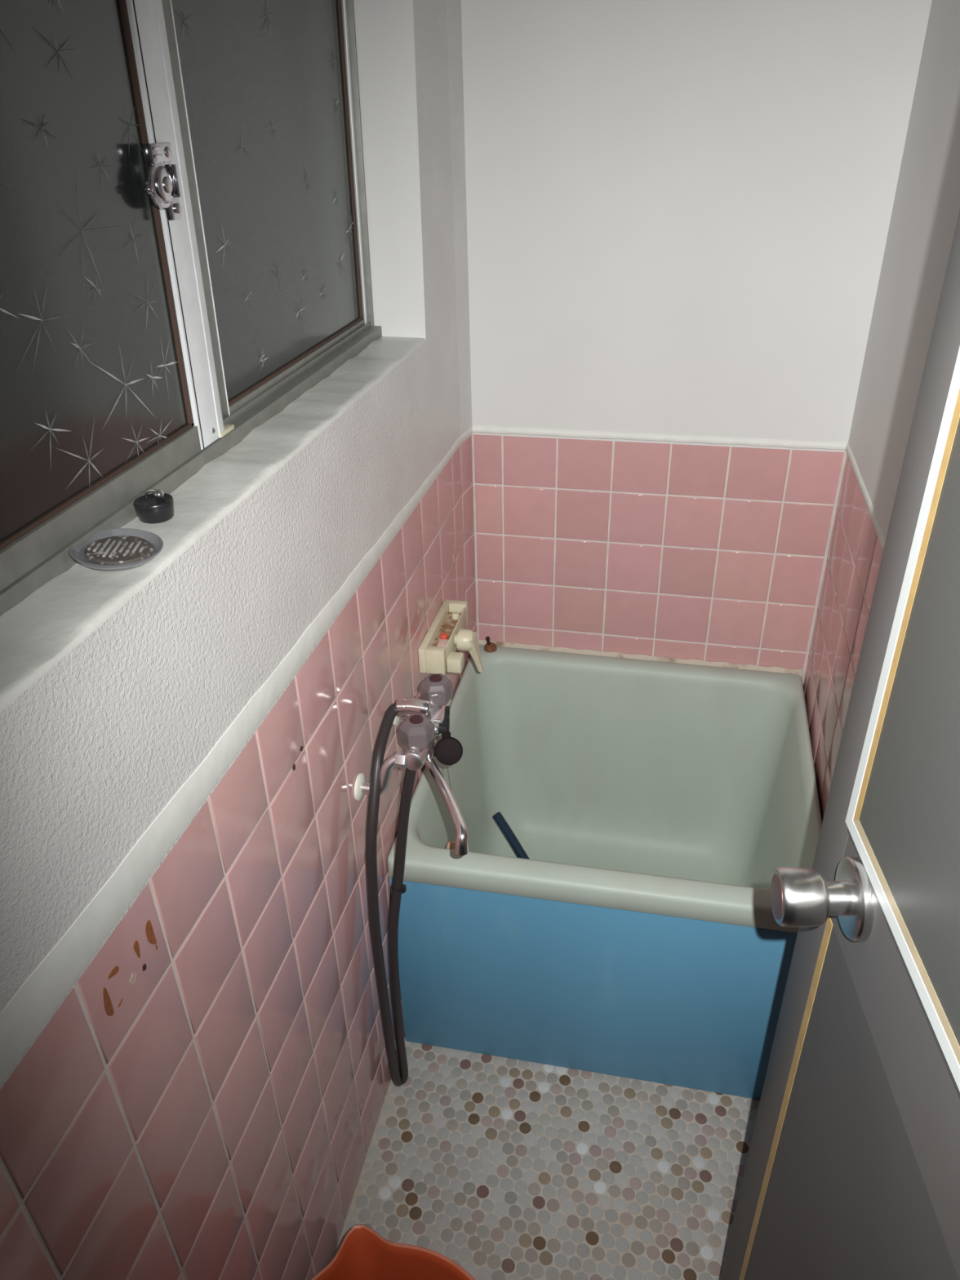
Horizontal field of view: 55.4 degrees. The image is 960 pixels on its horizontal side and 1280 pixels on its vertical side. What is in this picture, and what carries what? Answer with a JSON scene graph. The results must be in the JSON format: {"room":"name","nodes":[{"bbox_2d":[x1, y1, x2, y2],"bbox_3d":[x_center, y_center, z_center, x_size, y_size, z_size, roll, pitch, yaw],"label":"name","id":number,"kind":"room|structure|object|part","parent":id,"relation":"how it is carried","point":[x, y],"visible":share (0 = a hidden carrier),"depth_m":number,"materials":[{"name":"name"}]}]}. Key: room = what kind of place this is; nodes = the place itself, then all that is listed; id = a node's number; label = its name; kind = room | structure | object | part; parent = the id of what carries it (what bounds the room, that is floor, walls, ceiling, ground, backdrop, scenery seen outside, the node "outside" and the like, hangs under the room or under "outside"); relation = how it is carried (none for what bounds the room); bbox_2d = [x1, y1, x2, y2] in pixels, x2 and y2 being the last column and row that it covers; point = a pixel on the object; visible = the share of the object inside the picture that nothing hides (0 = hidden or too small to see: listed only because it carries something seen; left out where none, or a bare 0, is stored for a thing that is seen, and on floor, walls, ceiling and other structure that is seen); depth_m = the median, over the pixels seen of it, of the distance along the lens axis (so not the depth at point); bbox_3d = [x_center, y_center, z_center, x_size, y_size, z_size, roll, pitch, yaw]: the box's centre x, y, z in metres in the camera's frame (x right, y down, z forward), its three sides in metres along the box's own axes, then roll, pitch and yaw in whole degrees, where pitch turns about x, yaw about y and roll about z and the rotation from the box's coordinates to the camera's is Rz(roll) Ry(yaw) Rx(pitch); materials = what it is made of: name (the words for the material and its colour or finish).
{"room":"bathroom","nodes":[
{"label":"bathroom","id":0,"kind":"room"},
{"bbox_2d":[0,0,476,1279],"bbox_3d":[-0.291,-0.065,1.027,0.170,2.200,1.800,5,31,11],"label":"wall","id":1,"kind":"structure","parent":0,"point":[195,1076],"depth_m":0.98,"materials":[{"name":"tile"}]},
{"bbox_2d":[68,528,163,570],"bbox_3d":[-0.306,-0.076,0.772,0.075,0.016,0.075,-2,31,-1],"label":"soap dish","id":2,"kind":"object","parent":1,"relation":"on","point":[116,548],"visible":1,"depth_m":0.77,"materials":[{"name":"grey plastic"}]},
{"bbox_2d":[133,488,173,524],"bbox_3d":[-0.301,-0.125,0.843,0.035,0.027,0.035,5,31,11],"label":"stopper","id":3,"kind":"object","parent":1,"relation":"on","point":[157,507],"visible":1,"depth_m":0.84,"materials":[{"name":"plastic"}]},
{"bbox_2d":[0,0,382,617],"bbox_3d":[-0.314,-0.500,0.802,0.071,0.722,1.267,5,31,11],"label":"window","id":4,"kind":"structure","parent":1,"relation":"in","point":[184,251],"depth_m":0.85,"materials":[{"name":"glass"}]},
{"bbox_3d":[-0.365,-0.346,0.567,0.004,0.644,0.593,5,31,11],"label":"pane","id":5,"kind":"part","parent":4,"relation":"part of","materials":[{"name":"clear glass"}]},
{"bbox_3d":[-0.360,-0.069,0.716,0.015,0.026,0.568,5,31,11],"label":"sash rail","id":6,"kind":"part","parent":4,"relation":"part of","materials":[{"name":"metal"}]},
{"bbox_3d":[-0.286,-0.419,0.837,0.016,0.064,0.038,5,31,11],"label":"mounting plate","id":7,"kind":"part","parent":4,"relation":"part of","materials":[{"name":"silver metal"}]},
{"bbox_3d":[-0.363,-0.362,0.573,0.020,0.678,0.682,5,31,11],"label":"sash","id":8,"kind":"part","parent":4,"relation":"part of","materials":[{"name":"metal"}]},
{"bbox_3d":[-0.253,-0.664,1.079,0.014,0.680,0.596,5,31,11],"label":"sash","id":9,"kind":"part","parent":4,"relation":"part of","materials":[{"name":"metal"}]},
{"bbox_3d":[-0.247,-0.670,1.106,0.004,0.642,0.523,5,31,11],"label":"pane","id":10,"kind":"part","parent":4,"relation":"part of","materials":[{"name":"clear glass"}]},
{"bbox_3d":[-0.292,-0.182,0.968,0.150,0.009,1.235,5,31,11],"label":"window sill","id":11,"kind":"part","parent":1,"relation":"part of","materials":[{"name":"white paint"}]},
{"bbox_2d":[354,673,468,855],"bbox_3d":[-0.076,0.161,1.345,0.187,0.126,0.312,5,31,11],"label":"faucet","id":12,"kind":"object","parent":1,"relation":"attached to","point":[424,715],"visible":1,"depth_m":1.32,"materials":[{"name":"silver metal"}]},
{"bbox_3d":[-0.139,0.192,1.325,0.076,0.071,0.028,-2,31,-2],"label":"wall leg","id":13,"kind":"part","parent":12,"relation":"part of","materials":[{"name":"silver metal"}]},
{"bbox_2d":[365,702,416,1086],"bbox_3d":[-0.123,0.473,1.500,0.069,0.786,0.167,10,32,18],"label":"shower hose","id":14,"kind":"object","parent":12,"relation":"hanging from","point":[399,1076],"visible":0.98,"depth_m":1.42,"materials":[{"name":"grey rubber"}]},
{"bbox_3d":[-0.102,0.104,1.472,0.074,0.071,0.028,12,33,21],"label":"wall leg","id":15,"kind":"part","parent":12,"relation":"part of","materials":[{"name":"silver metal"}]},
{"bbox_2d":[395,697,431,716],"bbox_3d":[-0.099,0.101,1.368,0.052,0.028,0.028,5,31,11],"label":"outlet","id":16,"kind":"object","parent":12,"relation":"attached to","point":[404,706],"depth_m":1.36,"materials":[{"name":"silver metal"}]},
{"bbox_2d":[399,673,453,770],"bbox_3d":[-0.078,0.115,1.368,0.048,0.071,0.176,5,31,11],"label":"handle","id":17,"kind":"object","parent":12,"relation":"on","point":[419,731],"depth_m":1.35,"materials":[{"name":"grey"}]},
{"bbox_3d":[-0.052,0.120,1.364,0.016,0.048,0.017,5,31,11],"label":"diverter lever","id":18,"kind":"part","parent":12,"relation":"part of","materials":[{"name":"black plastic"}]},
{"bbox_3d":[-0.051,0.221,1.296,0.024,0.045,0.202,-10,32,-15],"label":"spout","id":19,"kind":"part","parent":12,"relation":"part of","materials":[{"name":"silver metal"}]},
{"bbox_2d":[435,731,462,835],"bbox_3d":[-0.041,0.238,1.433,0.042,0.241,0.065,5,31,11],"label":"plug","id":20,"kind":"object","parent":12,"relation":"hanging from","point":[448,750],"visible":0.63,"depth_m":1.36,"materials":[{"name":"black rubber"}]},
{"bbox_3d":[-0.045,0.253,1.458,0.003,0.191,0.039,5,31,11],"label":"bead chain","id":21,"kind":"part","parent":20,"relation":"part of","materials":[{"name":"metal"}]},
{"bbox_2d":[417,599,483,675],"bbox_3d":[-0.041,0.013,1.691,0.095,0.092,0.188,5,31,11],"label":"control box","id":22,"kind":"object","parent":1,"relation":"attached to","point":[447,633],"visible":1,"depth_m":1.65,"materials":[{"name":"beige plastic"}]},
{"bbox_3d":[-0.028,0.000,1.669,0.034,0.041,0.041,5,31,11],"label":"turn lever","id":23,"kind":"part","parent":22,"relation":"part of","materials":[{"name":"beige plastic"}]},
{"bbox_3d":[-0.010,0.027,1.681,0.029,0.077,0.036,5,31,11],"label":"lever arm","id":24,"kind":"part","parent":22,"relation":"part of","materials":[{"name":"beige plastic"}]},
{"bbox_2d":[333,1037,759,1279],"bbox_3d":[0.145,0.944,1.467,0.738,0.001,1.910,5,31,11],"label":"floor","id":25,"kind":"structure","parent":0,"point":[502,1168],"depth_m":1.54,"materials":[{"name":"tile"}]},
{"bbox_2d":[310,1224,475,1279],"bbox_3d":[-0.113,0.995,1.172,0.316,0.220,0.328,5,31,11],"label":"bucket","id":26,"kind":"object","parent":25,"relation":"on","point":[363,1254],"visible":1,"depth_m":1.25,"materials":[{"name":"orange plastic"}]},
{"bbox_2d":[386,635,822,1099],"bbox_3d":[0.267,0.411,1.834,0.710,0.534,0.678,5,31,11],"label":"bathtub","id":27,"kind":"object","parent":25,"relation":"on","point":[653,806],"depth_m":1.69,"materials":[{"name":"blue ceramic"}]},
{"bbox_2d":[446,840,455,849],"bbox_3d":[-0.047,0.372,1.588,0.031,0.065,0.012,5,31,11],"label":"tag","id":28,"kind":"object","parent":27,"relation":"in","point":[451,844],"visible":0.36,"depth_m":1.57,"materials":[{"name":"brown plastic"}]},
{"bbox_3d":[0.018,0.002,2.032,0.010,0.021,0.010,-27,39,-36],"label":"cap knob","id":29,"kind":"part","parent":27,"relation":"part of","materials":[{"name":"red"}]},
{"bbox_3d":[0.023,0.009,2.034,0.029,0.036,0.029,5,31,11],"label":"rusty cap","id":30,"kind":"part","parent":27,"relation":"part of","materials":[{"name":"brown metal"}]},
{"bbox_2d":[492,812,528,858],"bbox_3d":[0.104,0.492,2.009,0.022,0.125,0.250,-19,35,-27],"label":"tube","id":31,"kind":"object","parent":27,"relation":"in","point":[498,817],"visible":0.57,"depth_m":2.03,"materials":[{"name":"blue plastic"}]},
{"bbox_3d":[0.200,0.612,1.591,0.709,0.438,0.010,5,31,10],"label":"panel","id":32,"kind":"part","parent":27,"relation":"part of","materials":[{"name":"blue plastic"}]},
{"bbox_2d":[461,0,932,684],"bbox_3d":[0.324,-0.478,1.697,0.756,2.200,0.007,5,31,11],"label":"wall","id":33,"kind":"structure","parent":0,"point":[679,211],"depth_m":1.62,"materials":[{"name":"paint"}]},
{"bbox_2d":[478,640,802,675],"bbox_3d":[0.337,0.037,1.995,0.700,0.012,0.010,5,31,11],"label":"trim","id":34,"kind":"structure","parent":33,"relation":"attached to","point":[751,667],"depth_m":1.99,"materials":[{"name":"plastic"}]},
{"bbox_2d":[802,0,959,822],"bbox_3d":[0.484,0.002,0.882,0.007,2.200,1.820,5,31,11],"label":"wall","id":35,"kind":"structure","parent":0,"point":[926,209],"depth_m":1.39,"materials":[{"name":"paint"}]},
{"bbox_2d":[720,209,959,1279],"bbox_3d":[0.288,0.294,0.590,0.098,1.975,0.610,1,31,3],"label":"door","id":36,"kind":"structure","parent":35,"relation":"in","point":[852,1168],"depth_m":0.71,"materials":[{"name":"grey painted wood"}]},
{"bbox_3d":[0.251,0.217,0.774,0.001,0.038,0.038,1,31,3],"label":"knob","id":37,"kind":"part","parent":36,"relation":"part of","materials":[{"name":"silver metal"}]},
{"bbox_3d":[0.326,0.731,0.842,0.015,0.815,0.500,1,31,3],"label":"panel","id":38,"kind":"part","parent":36,"relation":"part of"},
{"bbox_3d":[0.314,0.218,0.770,0.011,0.069,0.069,1,31,3],"label":"knob","id":39,"kind":"part","parent":36,"relation":"part of","materials":[{"name":"metal"}]},
{"bbox_3d":[0.322,0.296,0.584,0.027,1.975,0.491,1,31,3],"label":"rail","id":40,"kind":"part","parent":36,"relation":"part of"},
{"bbox_3d":[0.299,-0.103,0.347,0.004,0.925,0.500,1,31,3],"label":"glass pane","id":41,"kind":"part","parent":36,"relation":"part of","materials":[{"name":"grey"}]}
]}

